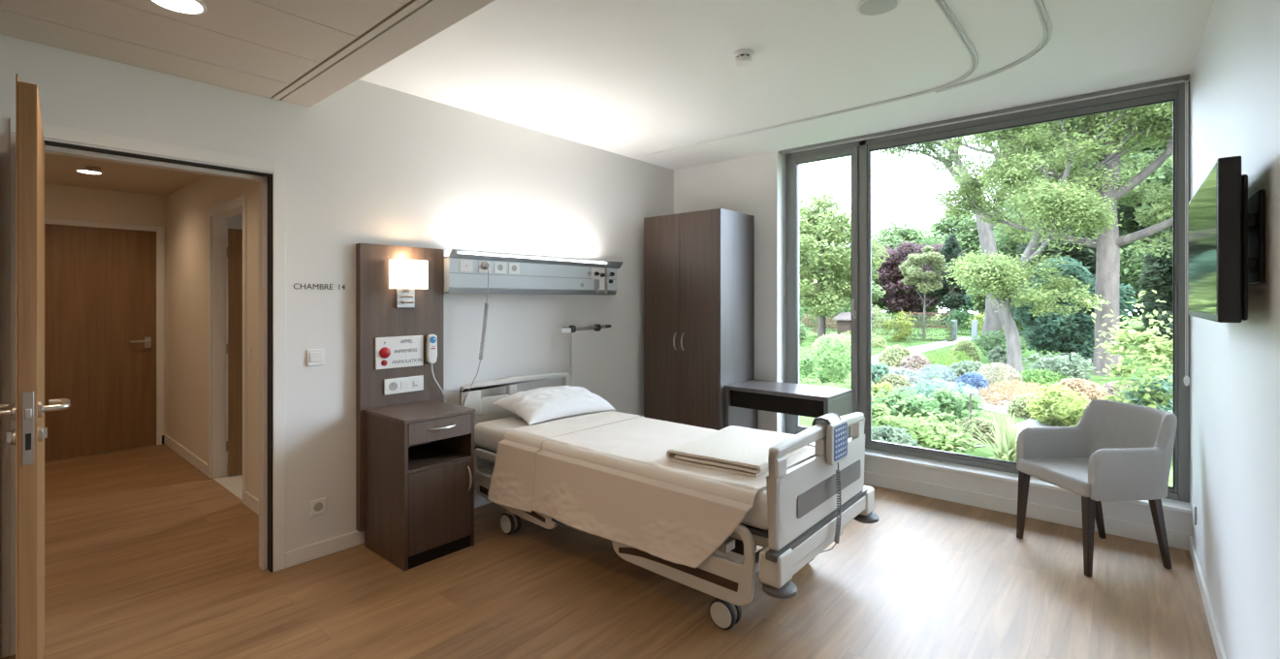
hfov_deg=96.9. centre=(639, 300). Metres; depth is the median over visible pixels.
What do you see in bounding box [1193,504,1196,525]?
wall socket
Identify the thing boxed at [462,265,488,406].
coiled cord
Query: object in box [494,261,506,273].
outlet
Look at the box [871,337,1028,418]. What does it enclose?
path
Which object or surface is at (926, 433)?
shrub
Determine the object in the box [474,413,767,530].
mattress
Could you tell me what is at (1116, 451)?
armchair
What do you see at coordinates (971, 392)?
sign
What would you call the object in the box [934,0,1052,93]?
track
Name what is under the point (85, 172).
diffuser
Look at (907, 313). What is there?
shrub
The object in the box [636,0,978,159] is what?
track
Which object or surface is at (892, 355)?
shrub
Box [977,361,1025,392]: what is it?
shrub
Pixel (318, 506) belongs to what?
wall socket
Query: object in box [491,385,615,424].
pillow
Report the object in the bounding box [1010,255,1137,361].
shrub
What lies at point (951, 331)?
hedge
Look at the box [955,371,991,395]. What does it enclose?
shrub
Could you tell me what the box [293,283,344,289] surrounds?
number sign
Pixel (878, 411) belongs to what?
shrub
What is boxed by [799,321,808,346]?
shrub
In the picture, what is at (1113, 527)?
baseboard
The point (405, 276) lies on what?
wall lamp
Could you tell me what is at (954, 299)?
tree
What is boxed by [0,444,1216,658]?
floor
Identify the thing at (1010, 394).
shrub
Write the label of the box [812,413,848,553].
remote control
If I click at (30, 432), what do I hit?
door
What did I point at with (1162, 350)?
shrub
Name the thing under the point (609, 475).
sheet
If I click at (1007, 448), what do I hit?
spiky plant
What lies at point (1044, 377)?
shrub
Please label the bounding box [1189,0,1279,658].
wall
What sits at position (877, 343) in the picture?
shrub
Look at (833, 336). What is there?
shrub
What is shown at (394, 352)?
unit
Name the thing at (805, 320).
shrub
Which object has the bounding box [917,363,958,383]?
shrub
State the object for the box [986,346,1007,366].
shrub
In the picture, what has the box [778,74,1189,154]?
trim
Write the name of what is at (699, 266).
wardrobe
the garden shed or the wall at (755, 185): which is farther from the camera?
the garden shed
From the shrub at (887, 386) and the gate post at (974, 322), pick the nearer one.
the shrub at (887, 386)
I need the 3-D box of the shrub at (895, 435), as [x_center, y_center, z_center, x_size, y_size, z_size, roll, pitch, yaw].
[2.331,1.375,5.333,0.697,0.417,0.639,0,0,41]
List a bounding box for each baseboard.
[161,434,258,514]
[285,494,491,568]
[864,471,1189,550]
[1188,536,1226,658]
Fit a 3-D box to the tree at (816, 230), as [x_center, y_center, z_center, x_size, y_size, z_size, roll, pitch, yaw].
[7.134,-1.385,22.230,4.068,5.976,4.448,0,0,-38]
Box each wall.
[0,33,673,658]
[44,183,166,462]
[166,174,258,499]
[226,213,242,441]
[673,151,1191,536]
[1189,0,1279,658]
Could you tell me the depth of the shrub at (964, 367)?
10.92 m
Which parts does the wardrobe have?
door, door, panel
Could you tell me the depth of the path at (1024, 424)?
6.99 m
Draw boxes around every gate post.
[951,320,957,340]
[971,320,977,340]
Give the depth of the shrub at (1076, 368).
10.08 m
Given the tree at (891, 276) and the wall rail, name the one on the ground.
the tree at (891, 276)
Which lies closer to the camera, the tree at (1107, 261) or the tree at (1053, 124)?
the tree at (1107, 261)
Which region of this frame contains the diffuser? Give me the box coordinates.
[77,170,99,174]
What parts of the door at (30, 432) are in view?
handle, panel, lock plate, handle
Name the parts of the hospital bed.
headboard, rail, mattress frame, rail, rail arm, frame, footboard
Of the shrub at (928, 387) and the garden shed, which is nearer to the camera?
the shrub at (928, 387)
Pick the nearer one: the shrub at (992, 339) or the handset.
the handset
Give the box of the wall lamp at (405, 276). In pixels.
[388,258,427,308]
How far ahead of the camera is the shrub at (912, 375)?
10.54 m
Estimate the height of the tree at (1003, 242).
8.177 m
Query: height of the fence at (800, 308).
1.295 m
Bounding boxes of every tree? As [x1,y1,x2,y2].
[799,189,889,339]
[799,245,886,327]
[871,135,1076,345]
[871,215,950,320]
[872,233,956,321]
[872,240,947,325]
[898,245,950,338]
[914,208,999,311]
[919,232,973,326]
[927,101,1172,377]
[944,102,1172,373]
[963,257,1029,335]
[964,249,1015,310]
[977,179,1096,281]
[979,124,1055,244]
[1001,113,1172,329]
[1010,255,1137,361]
[1095,138,1172,303]
[1135,218,1172,342]
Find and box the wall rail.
[557,323,610,376]
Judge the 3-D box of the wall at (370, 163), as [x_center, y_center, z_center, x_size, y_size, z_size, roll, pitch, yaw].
[-1.629,0.000,3.512,0.120,2.900,6.625,0,0,41]
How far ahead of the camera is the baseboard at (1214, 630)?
2.58 m
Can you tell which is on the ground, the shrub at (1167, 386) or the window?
the shrub at (1167, 386)
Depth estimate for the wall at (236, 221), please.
5.54 m
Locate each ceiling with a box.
[0,0,494,107]
[44,153,205,196]
[358,0,1214,170]
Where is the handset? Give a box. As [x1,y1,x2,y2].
[426,334,446,402]
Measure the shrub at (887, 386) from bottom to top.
0.466 m
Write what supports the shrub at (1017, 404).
on the path at (1024, 424)
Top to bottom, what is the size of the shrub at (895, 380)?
0.424 m
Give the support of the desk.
on the floor
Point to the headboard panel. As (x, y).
(377, 315)
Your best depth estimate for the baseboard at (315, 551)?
3.23 m
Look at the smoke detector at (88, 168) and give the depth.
4.44 m
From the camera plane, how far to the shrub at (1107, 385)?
8.65 m
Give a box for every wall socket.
[309,497,326,516]
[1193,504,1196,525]
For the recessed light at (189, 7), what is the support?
in the ceiling at (301, 52)
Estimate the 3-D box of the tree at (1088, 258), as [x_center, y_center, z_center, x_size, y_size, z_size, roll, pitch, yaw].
[18.295,-2.709,22.527,6.857,8.623,6.278,0,0,21]
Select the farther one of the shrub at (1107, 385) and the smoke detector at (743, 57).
the shrub at (1107, 385)
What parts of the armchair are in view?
leg, seat, leg, backrest and arm, leg, leg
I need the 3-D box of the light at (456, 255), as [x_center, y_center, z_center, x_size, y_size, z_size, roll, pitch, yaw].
[-0.737,-0.307,4.342,0.160,0.057,1.643,0,0,40]
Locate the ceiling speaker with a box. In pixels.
[856,0,900,15]
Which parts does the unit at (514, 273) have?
underside rail, gas panel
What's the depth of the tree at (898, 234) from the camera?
38.31 m
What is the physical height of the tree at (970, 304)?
4.559 m
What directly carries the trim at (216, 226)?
attached to the wall at (187, 208)
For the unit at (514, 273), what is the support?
attached to the wall at (370, 163)
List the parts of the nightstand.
drawer, door, handle, handle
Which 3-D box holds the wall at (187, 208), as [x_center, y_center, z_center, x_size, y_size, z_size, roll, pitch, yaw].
[-3.315,0.000,4.541,3.780,2.900,0.100,0,0,41]
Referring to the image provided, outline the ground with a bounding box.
[799,313,1172,486]
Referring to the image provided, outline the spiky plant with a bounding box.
[960,404,1035,462]
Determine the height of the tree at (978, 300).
3.781 m
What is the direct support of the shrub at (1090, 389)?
on the ground
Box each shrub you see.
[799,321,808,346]
[799,335,851,384]
[800,311,836,334]
[809,332,851,354]
[832,330,888,348]
[850,381,894,402]
[871,303,896,338]
[871,363,893,384]
[871,386,941,422]
[871,398,993,454]
[871,403,900,428]
[871,424,923,447]
[876,345,917,367]
[877,310,914,341]
[877,373,912,393]
[891,367,924,384]
[895,378,982,415]
[898,352,931,371]
[903,312,959,328]
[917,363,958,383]
[920,349,974,367]
[925,387,987,426]
[942,305,974,334]
[942,359,997,382]
[949,339,981,363]
[953,416,1004,447]
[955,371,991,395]
[964,310,1004,333]
[970,329,1029,356]
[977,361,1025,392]
[978,379,1042,406]
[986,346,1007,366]
[1006,392,1041,419]
[1011,368,1070,390]
[1022,352,1095,382]
[1023,382,1089,426]
[1046,377,1112,404]
[1087,289,1172,410]
[1099,380,1137,400]
[1120,374,1172,413]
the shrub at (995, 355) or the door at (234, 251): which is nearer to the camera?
the door at (234, 251)
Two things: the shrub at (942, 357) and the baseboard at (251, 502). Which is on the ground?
the shrub at (942, 357)
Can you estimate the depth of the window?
4.22 m
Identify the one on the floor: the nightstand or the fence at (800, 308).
the nightstand
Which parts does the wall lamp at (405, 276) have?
plate, switch arm, lamp shade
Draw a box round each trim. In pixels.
[9,118,285,656]
[44,145,267,570]
[44,218,164,446]
[207,194,246,505]
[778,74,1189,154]
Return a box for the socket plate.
[384,375,423,395]
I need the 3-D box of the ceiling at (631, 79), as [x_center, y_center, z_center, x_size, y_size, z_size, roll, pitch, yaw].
[0.647,-1.385,3.192,3.758,0.140,3.895,0,0,41]
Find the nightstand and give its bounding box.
[364,400,475,572]
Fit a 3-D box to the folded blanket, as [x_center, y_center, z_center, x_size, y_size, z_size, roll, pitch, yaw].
[0.534,0.774,2.972,0.510,0.061,0.686,0,0,36]
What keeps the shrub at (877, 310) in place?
on the ground
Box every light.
[74,169,102,174]
[149,0,207,14]
[443,249,623,268]
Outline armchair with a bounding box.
[1016,399,1177,577]
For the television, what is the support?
attached to the wall at (1234, 81)
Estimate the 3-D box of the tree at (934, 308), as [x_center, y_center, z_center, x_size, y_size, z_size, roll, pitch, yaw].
[20.515,-1.679,43.122,9.616,7.221,9.221,0,0,8]
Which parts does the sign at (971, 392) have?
sign plate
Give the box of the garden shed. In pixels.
[832,312,874,337]
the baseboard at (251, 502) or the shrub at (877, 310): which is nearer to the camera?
the baseboard at (251, 502)
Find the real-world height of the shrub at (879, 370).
0.441 m
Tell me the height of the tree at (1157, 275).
4.604 m
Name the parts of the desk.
panel, panel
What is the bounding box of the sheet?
[486,411,814,568]
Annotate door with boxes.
[0,73,70,658]
[44,224,156,461]
[225,228,242,476]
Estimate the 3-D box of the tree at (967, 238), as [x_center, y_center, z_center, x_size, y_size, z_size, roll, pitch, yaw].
[23.308,-2.700,40.596,7.418,8.604,6.979,0,0,-44]
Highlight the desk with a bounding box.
[725,380,852,438]
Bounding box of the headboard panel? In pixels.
[355,243,443,532]
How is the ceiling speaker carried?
attached to the ceiling at (631, 79)
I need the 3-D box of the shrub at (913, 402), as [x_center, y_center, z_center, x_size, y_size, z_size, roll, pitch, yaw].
[3.017,1.286,6.633,0.937,0.585,0.783,0,0,41]
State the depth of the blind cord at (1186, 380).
3.30 m
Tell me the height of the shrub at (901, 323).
1.205 m
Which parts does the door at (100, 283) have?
handle, handle plate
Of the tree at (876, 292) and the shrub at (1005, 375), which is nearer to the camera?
the shrub at (1005, 375)
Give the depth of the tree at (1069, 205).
11.55 m
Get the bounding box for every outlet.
[459,259,472,272]
[478,260,490,273]
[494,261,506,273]
[508,262,519,274]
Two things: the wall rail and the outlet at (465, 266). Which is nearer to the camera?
the outlet at (465, 266)
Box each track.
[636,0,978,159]
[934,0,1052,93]
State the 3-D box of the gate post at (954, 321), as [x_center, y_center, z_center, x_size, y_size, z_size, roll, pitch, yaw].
[12.248,1.160,22.114,0.180,0.780,0.180,0,0,41]
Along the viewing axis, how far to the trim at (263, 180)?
3.05 m
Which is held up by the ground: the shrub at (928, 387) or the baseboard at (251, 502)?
the shrub at (928, 387)
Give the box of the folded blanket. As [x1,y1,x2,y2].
[666,425,806,477]
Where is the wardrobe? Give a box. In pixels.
[643,208,754,430]
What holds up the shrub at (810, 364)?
on the ground
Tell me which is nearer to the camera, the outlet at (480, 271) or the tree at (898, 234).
the outlet at (480, 271)
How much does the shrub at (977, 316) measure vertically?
1.289 m
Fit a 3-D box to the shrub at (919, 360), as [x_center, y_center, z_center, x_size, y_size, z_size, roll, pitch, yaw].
[6.121,1.372,12.602,0.698,0.415,0.616,0,0,41]
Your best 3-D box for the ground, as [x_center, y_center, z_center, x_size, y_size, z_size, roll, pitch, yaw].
[19.524,1.700,35.886,70.000,0.300,70.065,0,0,41]
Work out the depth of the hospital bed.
2.50 m
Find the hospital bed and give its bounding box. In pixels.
[458,372,878,630]
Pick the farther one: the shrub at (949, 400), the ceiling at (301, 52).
the shrub at (949, 400)
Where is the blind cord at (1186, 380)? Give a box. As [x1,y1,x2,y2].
[1183,80,1189,386]
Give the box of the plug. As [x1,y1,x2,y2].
[480,261,489,269]
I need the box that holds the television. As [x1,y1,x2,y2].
[1188,156,1265,322]
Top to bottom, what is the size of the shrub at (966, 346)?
0.646 m
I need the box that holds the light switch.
[306,349,324,366]
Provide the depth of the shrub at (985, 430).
6.12 m
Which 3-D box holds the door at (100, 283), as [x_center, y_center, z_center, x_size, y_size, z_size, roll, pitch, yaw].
[-5.107,0.380,5.291,0.076,2.129,0.923,0,0,41]
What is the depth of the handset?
3.63 m
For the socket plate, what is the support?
attached to the headboard panel
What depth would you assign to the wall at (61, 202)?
5.41 m
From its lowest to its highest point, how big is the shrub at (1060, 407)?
0.548 m
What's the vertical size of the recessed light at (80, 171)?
0.006 m
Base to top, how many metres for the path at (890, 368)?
0.001 m
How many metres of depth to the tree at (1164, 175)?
19.58 m
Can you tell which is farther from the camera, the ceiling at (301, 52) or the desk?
the desk
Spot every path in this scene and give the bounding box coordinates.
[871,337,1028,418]
[888,366,942,373]
[938,418,1055,447]
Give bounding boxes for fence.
[799,307,874,331]
[871,314,928,337]
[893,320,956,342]
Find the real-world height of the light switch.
0.090 m
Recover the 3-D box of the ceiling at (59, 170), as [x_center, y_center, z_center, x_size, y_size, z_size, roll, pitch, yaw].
[-3.900,-1.100,3.857,3.780,0.100,1.700,0,0,41]
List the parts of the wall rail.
rod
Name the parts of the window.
sash, handle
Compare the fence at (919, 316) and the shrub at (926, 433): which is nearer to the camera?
the shrub at (926, 433)
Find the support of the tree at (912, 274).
on the ground
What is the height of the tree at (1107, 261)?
9.544 m
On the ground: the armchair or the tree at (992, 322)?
the tree at (992, 322)
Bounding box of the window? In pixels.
[786,81,1192,513]
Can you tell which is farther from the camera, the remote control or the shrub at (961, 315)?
the shrub at (961, 315)
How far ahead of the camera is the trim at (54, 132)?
2.85 m
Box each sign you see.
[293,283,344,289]
[963,387,978,420]
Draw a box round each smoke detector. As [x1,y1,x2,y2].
[85,165,100,171]
[733,48,754,66]
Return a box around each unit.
[375,335,423,369]
[443,249,623,294]
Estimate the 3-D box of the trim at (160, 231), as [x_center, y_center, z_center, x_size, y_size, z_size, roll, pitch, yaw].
[-5.129,0.355,5.318,0.012,2.190,1.045,0,0,41]

